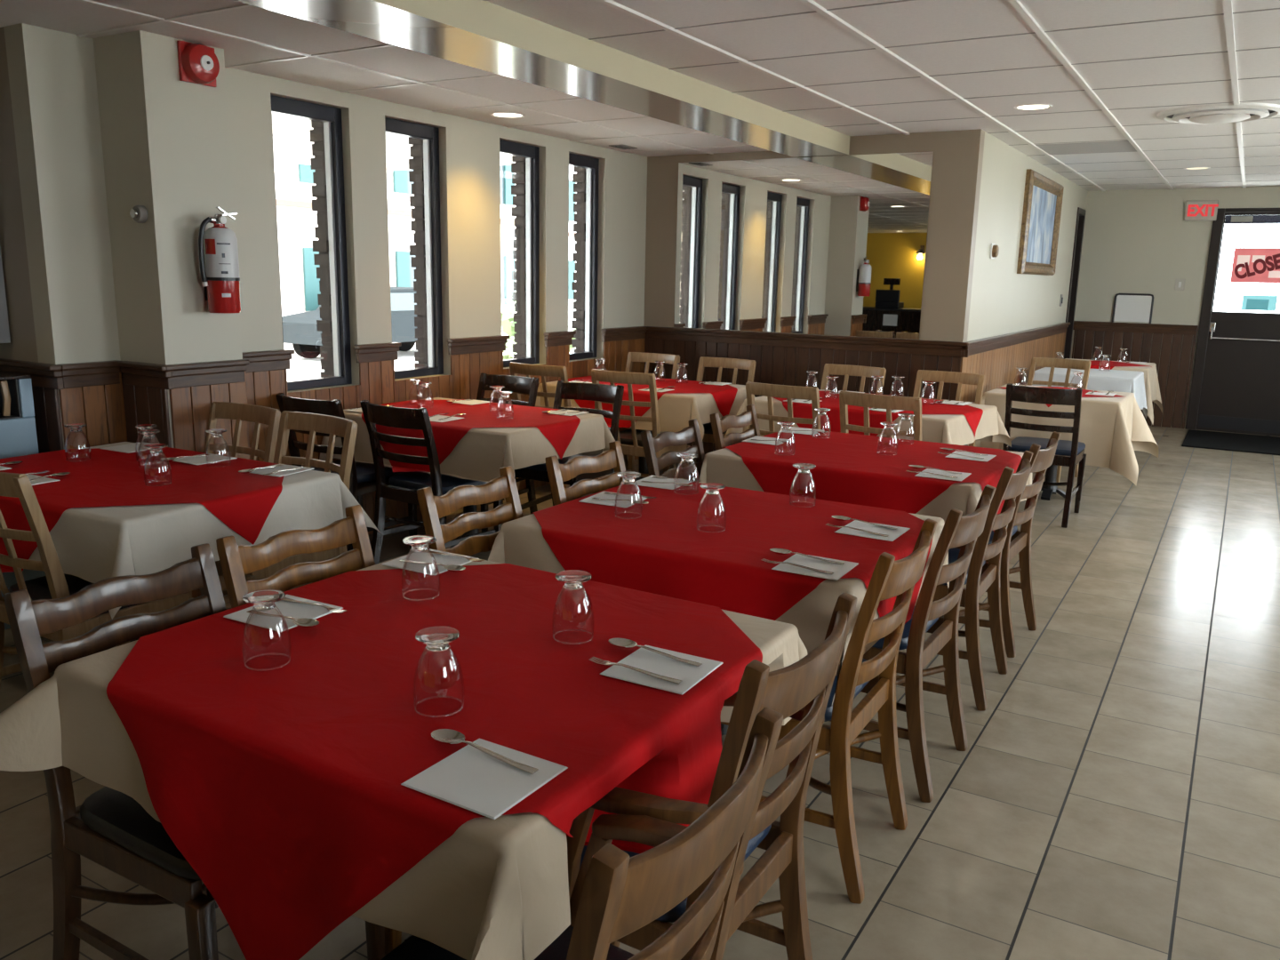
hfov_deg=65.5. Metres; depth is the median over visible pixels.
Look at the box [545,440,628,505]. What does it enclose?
dining chair
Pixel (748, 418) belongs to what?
dining chair
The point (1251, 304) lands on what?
print
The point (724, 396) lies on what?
tablecloth
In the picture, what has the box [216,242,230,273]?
print
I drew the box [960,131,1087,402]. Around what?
wall
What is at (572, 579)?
goblet
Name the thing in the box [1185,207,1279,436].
door
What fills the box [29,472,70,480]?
spoon
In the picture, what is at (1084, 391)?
tablecloth
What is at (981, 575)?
dining chair
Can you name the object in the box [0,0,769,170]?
ceiling
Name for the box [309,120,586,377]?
brick wall
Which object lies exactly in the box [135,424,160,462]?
goblet
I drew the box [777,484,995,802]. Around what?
dining chair
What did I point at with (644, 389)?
napkin
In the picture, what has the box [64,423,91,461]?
goblet
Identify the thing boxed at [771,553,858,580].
napkin
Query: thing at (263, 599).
goblet
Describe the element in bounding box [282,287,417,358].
parked car
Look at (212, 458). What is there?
napkin
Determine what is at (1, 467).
napkin
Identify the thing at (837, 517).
bowl
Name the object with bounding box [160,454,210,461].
spoon
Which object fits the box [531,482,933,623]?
tablecloth
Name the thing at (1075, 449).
dining chair
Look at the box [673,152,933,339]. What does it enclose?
wall mirror
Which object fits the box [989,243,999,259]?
thermostat
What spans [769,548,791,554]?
bowl
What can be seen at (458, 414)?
spoon
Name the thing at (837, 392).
napkin
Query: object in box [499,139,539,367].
window
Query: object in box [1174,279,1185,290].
light switch
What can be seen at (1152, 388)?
tablecloth
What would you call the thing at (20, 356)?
wall
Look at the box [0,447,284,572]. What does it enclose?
tablecloth
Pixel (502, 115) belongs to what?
recessed light
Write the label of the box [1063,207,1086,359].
door
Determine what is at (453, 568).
bowl
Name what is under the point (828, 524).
fork
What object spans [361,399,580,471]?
tablecloth
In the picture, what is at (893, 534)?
napkin
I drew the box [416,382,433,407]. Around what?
goblet
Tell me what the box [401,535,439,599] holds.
goblet
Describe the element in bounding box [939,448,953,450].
bowl
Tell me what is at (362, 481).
dining chair
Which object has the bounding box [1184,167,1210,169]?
recessed light
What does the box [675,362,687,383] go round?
goblet
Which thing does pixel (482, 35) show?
ceiling beam
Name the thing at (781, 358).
wall
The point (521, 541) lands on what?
tablecloth
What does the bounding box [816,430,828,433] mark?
bowl
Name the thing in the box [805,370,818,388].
goblet
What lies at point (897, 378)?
goblet
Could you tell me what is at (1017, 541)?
dining chair
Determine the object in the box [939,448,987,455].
spoon
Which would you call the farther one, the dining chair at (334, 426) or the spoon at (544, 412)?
the spoon at (544, 412)
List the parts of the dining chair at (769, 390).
leg, cross rail, rail, cross rail, leg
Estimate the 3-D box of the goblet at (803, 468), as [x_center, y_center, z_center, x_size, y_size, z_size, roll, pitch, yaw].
[0.543,0.016,3.312,0.088,0.134,0.088,10,14,35]
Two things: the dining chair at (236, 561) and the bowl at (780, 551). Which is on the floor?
the dining chair at (236, 561)
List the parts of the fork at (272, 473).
handle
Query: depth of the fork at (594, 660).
1.88 m
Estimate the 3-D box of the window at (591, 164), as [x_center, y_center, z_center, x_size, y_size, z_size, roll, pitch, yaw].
[-0.464,-1.622,7.317,0.067,1.460,0.460,8,14,30]
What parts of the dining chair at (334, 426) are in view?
leg, seat frame, leg, cross rail, rail, leg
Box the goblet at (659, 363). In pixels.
[653,360,665,379]
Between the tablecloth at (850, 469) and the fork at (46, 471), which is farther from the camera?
the tablecloth at (850, 469)
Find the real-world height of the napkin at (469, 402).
0.003 m
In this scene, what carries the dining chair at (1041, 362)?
on the floor
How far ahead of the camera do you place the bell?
4.08 m
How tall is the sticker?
0.150 m
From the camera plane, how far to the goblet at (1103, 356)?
8.61 m
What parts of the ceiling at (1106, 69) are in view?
panel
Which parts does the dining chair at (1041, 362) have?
leg, cross rail, leg, rail, leg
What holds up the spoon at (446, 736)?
on the napkin at (470, 779)
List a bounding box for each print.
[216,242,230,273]
[1236,255,1279,278]
[1245,298,1269,310]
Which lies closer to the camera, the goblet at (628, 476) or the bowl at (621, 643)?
the bowl at (621, 643)
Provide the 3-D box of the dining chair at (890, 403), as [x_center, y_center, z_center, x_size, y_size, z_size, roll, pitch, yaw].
[1.380,-0.039,5.479,0.455,0.913,0.578,9,14,34]
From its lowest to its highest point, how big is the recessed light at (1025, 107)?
0.007 m
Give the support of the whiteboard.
on the wall at (1135, 241)
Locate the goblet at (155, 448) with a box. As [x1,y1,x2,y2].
[143,443,172,486]
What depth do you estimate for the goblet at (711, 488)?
2.94 m
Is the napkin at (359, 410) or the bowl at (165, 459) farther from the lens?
the napkin at (359, 410)
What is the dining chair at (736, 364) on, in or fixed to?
on the floor
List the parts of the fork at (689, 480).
handle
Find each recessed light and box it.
[489,112,525,118]
[1014,104,1052,111]
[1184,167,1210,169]
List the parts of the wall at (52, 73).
chair rail, chair rail, chair rail, chair rail, chair rail, chair rail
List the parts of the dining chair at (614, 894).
seat, arm post, leg, armrest, leg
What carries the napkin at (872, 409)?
on the tablecloth at (973, 415)
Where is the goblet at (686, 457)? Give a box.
[673,452,699,494]
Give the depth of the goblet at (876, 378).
6.33 m
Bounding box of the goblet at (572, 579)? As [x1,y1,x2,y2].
[552,569,594,644]
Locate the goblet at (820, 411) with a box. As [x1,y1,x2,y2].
[811,408,830,437]
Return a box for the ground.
[286,325,575,380]
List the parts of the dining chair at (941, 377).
leg, rail, leg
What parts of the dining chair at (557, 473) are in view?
leg, leg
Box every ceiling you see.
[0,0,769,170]
[482,0,1279,191]
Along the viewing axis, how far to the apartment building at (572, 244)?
33.80 m
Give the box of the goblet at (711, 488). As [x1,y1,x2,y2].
[696,482,726,532]
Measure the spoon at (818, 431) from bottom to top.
0.012 m
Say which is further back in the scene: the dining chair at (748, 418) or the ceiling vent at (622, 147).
the ceiling vent at (622, 147)
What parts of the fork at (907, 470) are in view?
handle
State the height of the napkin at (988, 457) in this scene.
0.003 m
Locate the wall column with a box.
[92,30,249,598]
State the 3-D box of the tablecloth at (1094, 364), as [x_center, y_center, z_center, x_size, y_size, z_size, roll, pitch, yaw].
[4.401,-1.042,9.468,0.600,0.132,0.600,-2,12,-14]
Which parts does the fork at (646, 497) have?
handle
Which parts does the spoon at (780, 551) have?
handle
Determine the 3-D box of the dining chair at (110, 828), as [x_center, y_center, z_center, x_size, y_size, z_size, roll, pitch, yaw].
[-0.890,0.640,2.048,0.564,0.885,0.450,8,13,29]
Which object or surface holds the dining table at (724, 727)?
on the floor
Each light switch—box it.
[1059,294,1063,306]
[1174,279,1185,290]
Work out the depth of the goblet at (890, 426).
4.29 m
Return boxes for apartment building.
[273,160,516,354]
[568,165,576,325]
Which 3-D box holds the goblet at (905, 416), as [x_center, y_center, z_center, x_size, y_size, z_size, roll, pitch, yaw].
[1.227,-0.238,4.603,0.088,0.134,0.088,-5,13,-27]
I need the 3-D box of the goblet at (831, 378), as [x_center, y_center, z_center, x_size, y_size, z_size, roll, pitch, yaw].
[1.211,-0.586,6.284,0.088,0.134,0.088,0,12,-3]
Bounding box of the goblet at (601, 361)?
[596,359,607,370]
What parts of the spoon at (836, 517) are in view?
handle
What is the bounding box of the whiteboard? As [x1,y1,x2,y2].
[1112,293,1153,323]
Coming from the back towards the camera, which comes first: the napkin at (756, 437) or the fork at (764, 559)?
the napkin at (756, 437)
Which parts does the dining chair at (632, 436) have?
leg, rail, cross rail, cross rail, leg, seat, seat frame, leg, leg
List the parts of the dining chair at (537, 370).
leg, cross rail, rail, cross rail, leg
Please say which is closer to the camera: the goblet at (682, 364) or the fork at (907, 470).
the fork at (907, 470)
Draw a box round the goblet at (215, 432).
[205,428,231,467]
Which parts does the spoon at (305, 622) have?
handle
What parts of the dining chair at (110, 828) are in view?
leg, seat, seat frame, leg, leg, leg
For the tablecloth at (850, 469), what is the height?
0.448 m
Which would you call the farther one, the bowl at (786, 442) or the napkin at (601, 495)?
the bowl at (786, 442)
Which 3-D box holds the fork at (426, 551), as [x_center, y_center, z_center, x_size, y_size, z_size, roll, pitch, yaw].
[-0.491,0.199,2.619,0.195,0.010,0.020,8,13,29]
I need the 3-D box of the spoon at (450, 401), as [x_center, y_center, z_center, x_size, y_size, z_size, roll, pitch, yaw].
[-1.037,-0.457,5.727,0.042,0.012,0.208,9,14,33]
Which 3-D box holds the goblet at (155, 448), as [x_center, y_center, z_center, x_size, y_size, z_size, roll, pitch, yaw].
[-1.666,-0.053,3.433,0.088,0.134,0.088,0,12,-5]
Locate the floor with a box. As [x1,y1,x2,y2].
[0,425,1279,959]
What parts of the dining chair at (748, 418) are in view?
leg, leg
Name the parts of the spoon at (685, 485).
handle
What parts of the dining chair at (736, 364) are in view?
leg, leg, seat frame, seat, rail, leg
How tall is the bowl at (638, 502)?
0.010 m
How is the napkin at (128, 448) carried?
on the tablecloth at (244, 502)
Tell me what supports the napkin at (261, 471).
on the tablecloth at (244, 502)
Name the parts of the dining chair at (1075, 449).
leg, seat frame, seat, leg, leg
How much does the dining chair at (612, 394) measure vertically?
0.875 m
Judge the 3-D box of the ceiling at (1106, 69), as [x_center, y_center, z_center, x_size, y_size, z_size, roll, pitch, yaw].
[1.551,-1.460,2.243,5.160,0.091,18.550,8,14,30]
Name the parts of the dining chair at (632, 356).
seat frame, leg, rail, leg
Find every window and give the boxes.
[270,95,351,391]
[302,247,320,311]
[384,117,443,379]
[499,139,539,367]
[568,152,599,359]
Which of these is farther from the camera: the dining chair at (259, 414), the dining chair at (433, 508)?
the dining chair at (259, 414)
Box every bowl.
[52,472,70,476]
[160,457,176,461]
[238,469,254,473]
[293,617,319,627]
[431,728,465,743]
[443,564,465,572]
[608,638,637,647]
[631,500,648,505]
[677,483,693,487]
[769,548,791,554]
[780,440,793,443]
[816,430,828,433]
[831,515,850,520]
[908,464,924,468]
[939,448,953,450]
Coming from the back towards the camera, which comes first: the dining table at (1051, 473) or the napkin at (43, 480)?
the dining table at (1051, 473)
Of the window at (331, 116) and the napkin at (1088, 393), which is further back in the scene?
the napkin at (1088, 393)
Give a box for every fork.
[25,470,49,474]
[263,466,304,475]
[281,597,347,613]
[423,550,483,561]
[588,656,682,684]
[604,492,656,498]
[651,476,700,481]
[760,558,833,574]
[824,523,888,536]
[906,470,957,478]
[937,452,983,458]
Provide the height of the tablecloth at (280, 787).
0.431 m
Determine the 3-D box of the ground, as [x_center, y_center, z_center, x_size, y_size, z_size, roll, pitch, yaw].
[5.139,0.224,8.784,120.000,0.200,100.000,8,14,30]
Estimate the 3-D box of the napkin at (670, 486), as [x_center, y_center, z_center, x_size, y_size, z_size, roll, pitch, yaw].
[0.079,0.008,3.632,0.176,0.003,0.176,7,13,27]
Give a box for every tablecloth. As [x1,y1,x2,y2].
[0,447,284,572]
[0,548,807,959]
[28,441,382,619]
[106,563,762,959]
[319,397,626,501]
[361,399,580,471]
[488,483,949,704]
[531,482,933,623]
[535,380,755,439]
[559,376,737,427]
[698,448,1031,551]
[723,431,1021,531]
[725,389,1011,447]
[773,391,983,437]
[968,384,1158,485]
[1001,386,1122,407]
[1026,367,1147,418]
[1064,358,1162,423]
[1090,360,1151,369]
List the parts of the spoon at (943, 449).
handle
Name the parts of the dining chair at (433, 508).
leg, leg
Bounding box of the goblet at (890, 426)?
[877,421,897,455]
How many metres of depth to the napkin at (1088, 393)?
6.79 m
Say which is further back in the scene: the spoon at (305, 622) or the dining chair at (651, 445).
the dining chair at (651, 445)
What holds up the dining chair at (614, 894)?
on the floor
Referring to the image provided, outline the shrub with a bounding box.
[501,291,575,359]
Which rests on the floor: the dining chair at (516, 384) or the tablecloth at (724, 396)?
the dining chair at (516, 384)
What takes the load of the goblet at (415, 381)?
on the tablecloth at (559, 430)
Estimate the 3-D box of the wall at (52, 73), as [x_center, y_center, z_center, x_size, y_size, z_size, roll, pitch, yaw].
[-1.184,-1.026,6.144,0.178,2.470,4.870,8,14,30]
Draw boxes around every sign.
[1184,200,1218,221]
[1230,248,1279,283]
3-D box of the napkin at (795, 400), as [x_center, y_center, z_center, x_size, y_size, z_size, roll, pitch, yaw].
[0.997,-0.486,6.106,0.176,0.003,0.176,9,14,35]
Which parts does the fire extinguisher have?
red panel, lever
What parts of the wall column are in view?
chair rail, chair rail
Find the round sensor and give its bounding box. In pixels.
[129,204,148,223]
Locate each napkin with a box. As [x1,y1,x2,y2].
[0,465,10,470]
[26,474,60,485]
[100,442,150,453]
[173,453,237,464]
[224,594,343,631]
[249,464,314,477]
[343,408,362,412]
[382,548,479,575]
[400,738,567,819]
[429,415,464,422]
[453,399,491,405]
[549,408,588,415]
[579,491,646,507]
[600,645,723,695]
[629,475,691,489]
[638,387,674,391]
[698,381,731,385]
[741,435,791,445]
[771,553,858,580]
[778,426,823,434]
[784,399,820,403]
[829,390,864,393]
[834,520,909,541]
[869,408,901,412]
[914,468,971,481]
[936,400,971,405]
[945,450,996,461]
[1085,392,1116,396]
[1125,361,1146,363]
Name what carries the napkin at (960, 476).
on the tablecloth at (850, 469)
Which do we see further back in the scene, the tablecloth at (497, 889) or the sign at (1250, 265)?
the sign at (1250, 265)
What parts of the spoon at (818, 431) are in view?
handle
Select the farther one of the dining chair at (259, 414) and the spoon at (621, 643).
the dining chair at (259, 414)
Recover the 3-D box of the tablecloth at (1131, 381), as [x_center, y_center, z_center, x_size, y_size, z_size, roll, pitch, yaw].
[3.849,-0.723,8.624,0.968,0.429,1.004,8,14,30]
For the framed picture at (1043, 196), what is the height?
0.810 m
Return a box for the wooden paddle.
[0,380,10,415]
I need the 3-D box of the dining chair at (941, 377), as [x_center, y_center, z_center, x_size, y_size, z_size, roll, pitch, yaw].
[1.877,-0.219,6.395,0.455,0.913,0.578,10,14,35]
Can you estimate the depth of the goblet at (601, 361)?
7.13 m
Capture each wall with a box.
[0,26,63,453]
[3,23,647,535]
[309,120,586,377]
[643,128,984,463]
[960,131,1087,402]
[1070,186,1279,428]
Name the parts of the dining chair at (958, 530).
seat, seat frame, leg, leg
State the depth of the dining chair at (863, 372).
6.86 m
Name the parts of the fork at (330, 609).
handle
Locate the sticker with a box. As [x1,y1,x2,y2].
[1240,295,1277,311]
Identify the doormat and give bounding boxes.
[1181,429,1279,455]
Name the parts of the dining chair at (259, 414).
leg, cross rail, rail, leg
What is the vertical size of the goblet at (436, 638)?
0.134 m
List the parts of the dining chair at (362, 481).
leg, leg, leg, seat, seat frame, leg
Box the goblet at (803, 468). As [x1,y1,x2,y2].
[789,463,815,507]
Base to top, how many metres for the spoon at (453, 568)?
0.012 m
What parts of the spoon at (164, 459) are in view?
handle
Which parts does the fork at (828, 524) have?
handle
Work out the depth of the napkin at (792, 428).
4.89 m
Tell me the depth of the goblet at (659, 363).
7.10 m
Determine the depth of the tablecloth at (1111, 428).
6.56 m
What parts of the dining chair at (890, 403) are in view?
leg, cross rail, rail, leg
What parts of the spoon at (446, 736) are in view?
handle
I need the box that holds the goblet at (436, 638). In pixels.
[412,626,464,717]
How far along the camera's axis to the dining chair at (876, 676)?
2.43 m
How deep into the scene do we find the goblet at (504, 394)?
5.12 m
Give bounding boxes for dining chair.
[0,472,192,687]
[3,543,384,959]
[190,411,357,602]
[204,401,280,595]
[216,504,401,954]
[275,392,416,551]
[360,400,503,564]
[380,707,783,959]
[416,465,523,556]
[476,372,539,532]
[508,380,623,521]
[509,361,607,489]
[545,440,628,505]
[566,592,857,959]
[591,368,689,494]
[618,352,679,470]
[640,418,704,479]
[663,356,755,478]
[710,404,760,450]
[720,518,937,903]
[745,381,821,435]
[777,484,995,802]
[820,363,886,394]
[839,390,921,440]
[912,369,984,446]
[932,431,1060,657]
[933,450,1032,711]
[1002,383,1086,527]
[1027,357,1090,482]
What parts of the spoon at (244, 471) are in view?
handle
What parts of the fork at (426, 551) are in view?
handle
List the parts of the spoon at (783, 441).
handle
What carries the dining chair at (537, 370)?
on the floor
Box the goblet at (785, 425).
[775,421,795,455]
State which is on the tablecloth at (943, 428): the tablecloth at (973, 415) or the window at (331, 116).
the tablecloth at (973, 415)
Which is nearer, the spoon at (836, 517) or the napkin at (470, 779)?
the napkin at (470, 779)
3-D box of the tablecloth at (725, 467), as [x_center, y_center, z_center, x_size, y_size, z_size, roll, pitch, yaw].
[1.009,0.021,4.391,1.204,0.280,1.177,8,14,31]
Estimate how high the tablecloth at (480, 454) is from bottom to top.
0.318 m
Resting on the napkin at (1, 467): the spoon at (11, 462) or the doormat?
the spoon at (11, 462)
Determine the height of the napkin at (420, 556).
0.003 m
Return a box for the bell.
[176,40,219,87]
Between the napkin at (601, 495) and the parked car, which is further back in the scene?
the parked car
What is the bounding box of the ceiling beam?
[234,0,849,157]
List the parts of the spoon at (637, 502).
handle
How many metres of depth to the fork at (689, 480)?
3.66 m
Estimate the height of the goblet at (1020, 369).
0.134 m
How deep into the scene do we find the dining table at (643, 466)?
7.00 m
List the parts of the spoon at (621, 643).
handle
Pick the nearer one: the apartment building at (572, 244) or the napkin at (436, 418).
the napkin at (436, 418)
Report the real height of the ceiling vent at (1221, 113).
0.050 m
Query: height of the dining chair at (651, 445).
0.885 m
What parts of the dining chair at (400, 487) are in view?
leg, seat frame, leg, seat, leg, leg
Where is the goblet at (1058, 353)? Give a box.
[1055,352,1064,357]
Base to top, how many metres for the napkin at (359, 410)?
0.003 m
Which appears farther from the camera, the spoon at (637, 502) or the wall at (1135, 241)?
the wall at (1135, 241)
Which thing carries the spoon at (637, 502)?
on the napkin at (601, 495)
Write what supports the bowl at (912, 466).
on the spoon at (911, 466)
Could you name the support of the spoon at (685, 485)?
on the napkin at (670, 486)
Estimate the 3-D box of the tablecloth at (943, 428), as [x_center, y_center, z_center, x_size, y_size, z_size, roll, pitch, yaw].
[1.391,-0.354,6.192,1.508,0.261,1.089,10,15,36]
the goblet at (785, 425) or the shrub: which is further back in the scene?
the shrub
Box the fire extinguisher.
[198,207,240,313]
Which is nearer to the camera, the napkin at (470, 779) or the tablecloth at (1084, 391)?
the napkin at (470, 779)
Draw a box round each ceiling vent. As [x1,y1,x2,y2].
[608,144,637,149]
[1156,103,1279,124]
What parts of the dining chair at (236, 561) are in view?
leg, leg, leg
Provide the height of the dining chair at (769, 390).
0.913 m
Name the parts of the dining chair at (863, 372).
leg, rail, leg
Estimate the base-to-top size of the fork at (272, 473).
0.010 m
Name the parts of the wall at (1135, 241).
chair rail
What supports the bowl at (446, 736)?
on the spoon at (446, 736)
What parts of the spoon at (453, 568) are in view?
handle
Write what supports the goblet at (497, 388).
on the tablecloth at (559, 430)
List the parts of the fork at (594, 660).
handle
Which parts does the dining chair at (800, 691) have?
arm post, leg, armrest, seat, seat frame, leg, armrest, leg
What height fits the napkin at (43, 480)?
0.003 m
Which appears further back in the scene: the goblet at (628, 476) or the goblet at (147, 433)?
the goblet at (147, 433)
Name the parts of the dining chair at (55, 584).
leg, rail, cross rail, cross rail, leg, seat, seat frame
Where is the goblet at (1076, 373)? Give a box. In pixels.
[1069,371,1083,389]
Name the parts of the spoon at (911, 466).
handle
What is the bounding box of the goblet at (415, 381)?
[408,378,424,404]
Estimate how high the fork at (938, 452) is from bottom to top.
0.010 m
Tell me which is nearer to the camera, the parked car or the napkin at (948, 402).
the napkin at (948, 402)
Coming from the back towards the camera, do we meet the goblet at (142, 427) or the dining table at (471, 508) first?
the dining table at (471, 508)
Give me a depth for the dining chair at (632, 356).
7.56 m
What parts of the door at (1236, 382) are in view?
kick plate, valance panel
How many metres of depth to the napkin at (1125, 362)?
9.53 m
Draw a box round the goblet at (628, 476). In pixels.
[614,471,642,519]
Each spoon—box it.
[0,461,23,464]
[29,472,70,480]
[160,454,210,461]
[238,464,283,473]
[246,609,319,627]
[400,559,465,572]
[431,728,538,774]
[439,413,465,420]
[446,399,472,402]
[541,409,567,413]
[592,497,648,505]
[608,638,702,666]
[640,480,693,487]
[750,439,793,443]
[769,548,844,565]
[787,429,828,433]
[831,515,897,529]
[908,464,962,473]
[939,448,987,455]
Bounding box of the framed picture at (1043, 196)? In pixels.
[1016,168,1063,275]
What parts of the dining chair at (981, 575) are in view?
seat, seat frame, leg, leg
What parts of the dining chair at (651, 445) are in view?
leg, leg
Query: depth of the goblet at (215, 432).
3.75 m
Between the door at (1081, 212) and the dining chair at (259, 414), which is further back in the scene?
the door at (1081, 212)
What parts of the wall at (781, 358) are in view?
chair rail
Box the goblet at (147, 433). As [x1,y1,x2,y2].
[137,429,164,468]
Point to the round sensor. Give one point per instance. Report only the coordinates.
(140, 213)
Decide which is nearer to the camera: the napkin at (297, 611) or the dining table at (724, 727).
the napkin at (297, 611)
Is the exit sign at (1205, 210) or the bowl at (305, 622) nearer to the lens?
the bowl at (305, 622)
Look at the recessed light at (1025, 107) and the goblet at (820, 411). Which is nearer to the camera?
the goblet at (820, 411)
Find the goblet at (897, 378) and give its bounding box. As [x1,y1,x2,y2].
[889,376,903,396]
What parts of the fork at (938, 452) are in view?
handle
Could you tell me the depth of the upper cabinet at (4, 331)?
4.20 m
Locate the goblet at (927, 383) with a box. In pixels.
[920,381,935,404]
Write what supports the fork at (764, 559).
on the napkin at (839, 571)
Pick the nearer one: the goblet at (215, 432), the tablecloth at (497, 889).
the tablecloth at (497, 889)
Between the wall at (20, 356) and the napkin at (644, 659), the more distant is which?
the wall at (20, 356)
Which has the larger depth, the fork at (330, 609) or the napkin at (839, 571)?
the napkin at (839, 571)
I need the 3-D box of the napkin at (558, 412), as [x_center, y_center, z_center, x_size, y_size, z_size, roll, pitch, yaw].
[-0.399,-0.365,5.390,0.176,0.003,0.176,8,14,30]
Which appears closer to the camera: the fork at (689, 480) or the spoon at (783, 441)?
the fork at (689, 480)
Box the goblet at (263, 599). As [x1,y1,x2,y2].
[242,589,291,670]
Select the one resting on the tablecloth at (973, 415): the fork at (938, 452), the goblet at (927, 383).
the goblet at (927, 383)
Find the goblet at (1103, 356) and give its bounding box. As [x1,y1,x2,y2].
[1098,354,1110,370]
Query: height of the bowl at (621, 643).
0.010 m
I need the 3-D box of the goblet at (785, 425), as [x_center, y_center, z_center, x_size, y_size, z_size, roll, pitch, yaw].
[0.623,-0.179,4.262,0.088,0.134,0.088,3,12,10]
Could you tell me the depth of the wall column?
4.19 m
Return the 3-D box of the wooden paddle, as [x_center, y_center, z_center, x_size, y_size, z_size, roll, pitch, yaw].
[-2.595,-0.334,4.071,0.018,0.147,0.035,8,14,30]
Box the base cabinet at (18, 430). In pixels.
[0,370,45,629]
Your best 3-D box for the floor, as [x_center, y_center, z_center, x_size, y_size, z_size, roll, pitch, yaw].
[-0.570,0.757,3.981,10.200,0.120,18.750,8,14,30]
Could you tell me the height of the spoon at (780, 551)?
0.012 m
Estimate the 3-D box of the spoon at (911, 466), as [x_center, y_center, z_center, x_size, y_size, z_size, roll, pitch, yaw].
[1.167,-0.043,3.939,0.208,0.012,0.042,8,13,29]
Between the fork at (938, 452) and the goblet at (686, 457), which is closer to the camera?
the goblet at (686, 457)
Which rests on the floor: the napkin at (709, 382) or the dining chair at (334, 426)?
the dining chair at (334, 426)
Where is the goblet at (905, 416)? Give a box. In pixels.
[895,413,914,444]
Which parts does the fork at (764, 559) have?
handle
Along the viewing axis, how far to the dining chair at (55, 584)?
2.97 m
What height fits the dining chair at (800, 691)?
0.934 m
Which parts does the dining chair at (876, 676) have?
seat frame, seat, leg, leg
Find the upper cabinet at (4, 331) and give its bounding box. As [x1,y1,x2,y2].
[0,247,10,343]
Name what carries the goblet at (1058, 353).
on the tablecloth at (1131, 381)
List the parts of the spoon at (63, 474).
handle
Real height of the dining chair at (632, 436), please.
0.913 m
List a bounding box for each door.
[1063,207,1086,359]
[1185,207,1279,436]
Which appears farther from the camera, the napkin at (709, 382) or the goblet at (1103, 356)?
the goblet at (1103, 356)
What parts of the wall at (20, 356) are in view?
chair rail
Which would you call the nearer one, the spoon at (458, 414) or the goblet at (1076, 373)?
the spoon at (458, 414)
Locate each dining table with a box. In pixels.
[449,504,479,548]
[635,445,648,480]
[720,723,728,735]
[1040,464,1065,500]
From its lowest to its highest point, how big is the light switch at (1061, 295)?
0.120 m
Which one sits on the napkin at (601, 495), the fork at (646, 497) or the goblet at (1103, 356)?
the fork at (646, 497)
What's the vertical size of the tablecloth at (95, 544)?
0.260 m
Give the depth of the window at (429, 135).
5.99 m
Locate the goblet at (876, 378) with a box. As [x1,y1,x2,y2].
[869,376,883,393]
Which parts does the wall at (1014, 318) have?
chair rail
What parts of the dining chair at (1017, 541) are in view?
seat frame, seat, leg, leg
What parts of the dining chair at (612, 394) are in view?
seat, leg, seat frame, leg, leg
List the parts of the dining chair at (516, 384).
leg, leg, leg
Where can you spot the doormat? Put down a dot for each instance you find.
(1244, 443)
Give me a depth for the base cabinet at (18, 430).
4.09 m
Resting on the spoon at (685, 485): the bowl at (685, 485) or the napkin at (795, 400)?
the bowl at (685, 485)
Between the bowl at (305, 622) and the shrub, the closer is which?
the bowl at (305, 622)
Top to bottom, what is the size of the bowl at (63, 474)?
0.010 m
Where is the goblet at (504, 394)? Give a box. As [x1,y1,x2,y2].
[496,391,513,417]
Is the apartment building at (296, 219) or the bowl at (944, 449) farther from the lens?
the apartment building at (296, 219)
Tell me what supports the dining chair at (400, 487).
on the floor
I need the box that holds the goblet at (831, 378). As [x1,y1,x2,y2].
[824,376,838,398]
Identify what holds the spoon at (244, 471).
on the napkin at (261, 471)
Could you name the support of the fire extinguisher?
attached to the wall column
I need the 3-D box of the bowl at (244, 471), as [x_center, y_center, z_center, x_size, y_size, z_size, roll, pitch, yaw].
[-1.435,-0.029,3.627,0.042,0.010,0.063,7,13,24]
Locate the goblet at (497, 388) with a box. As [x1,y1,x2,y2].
[489,385,505,412]
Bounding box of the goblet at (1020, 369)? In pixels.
[1014,367,1027,386]

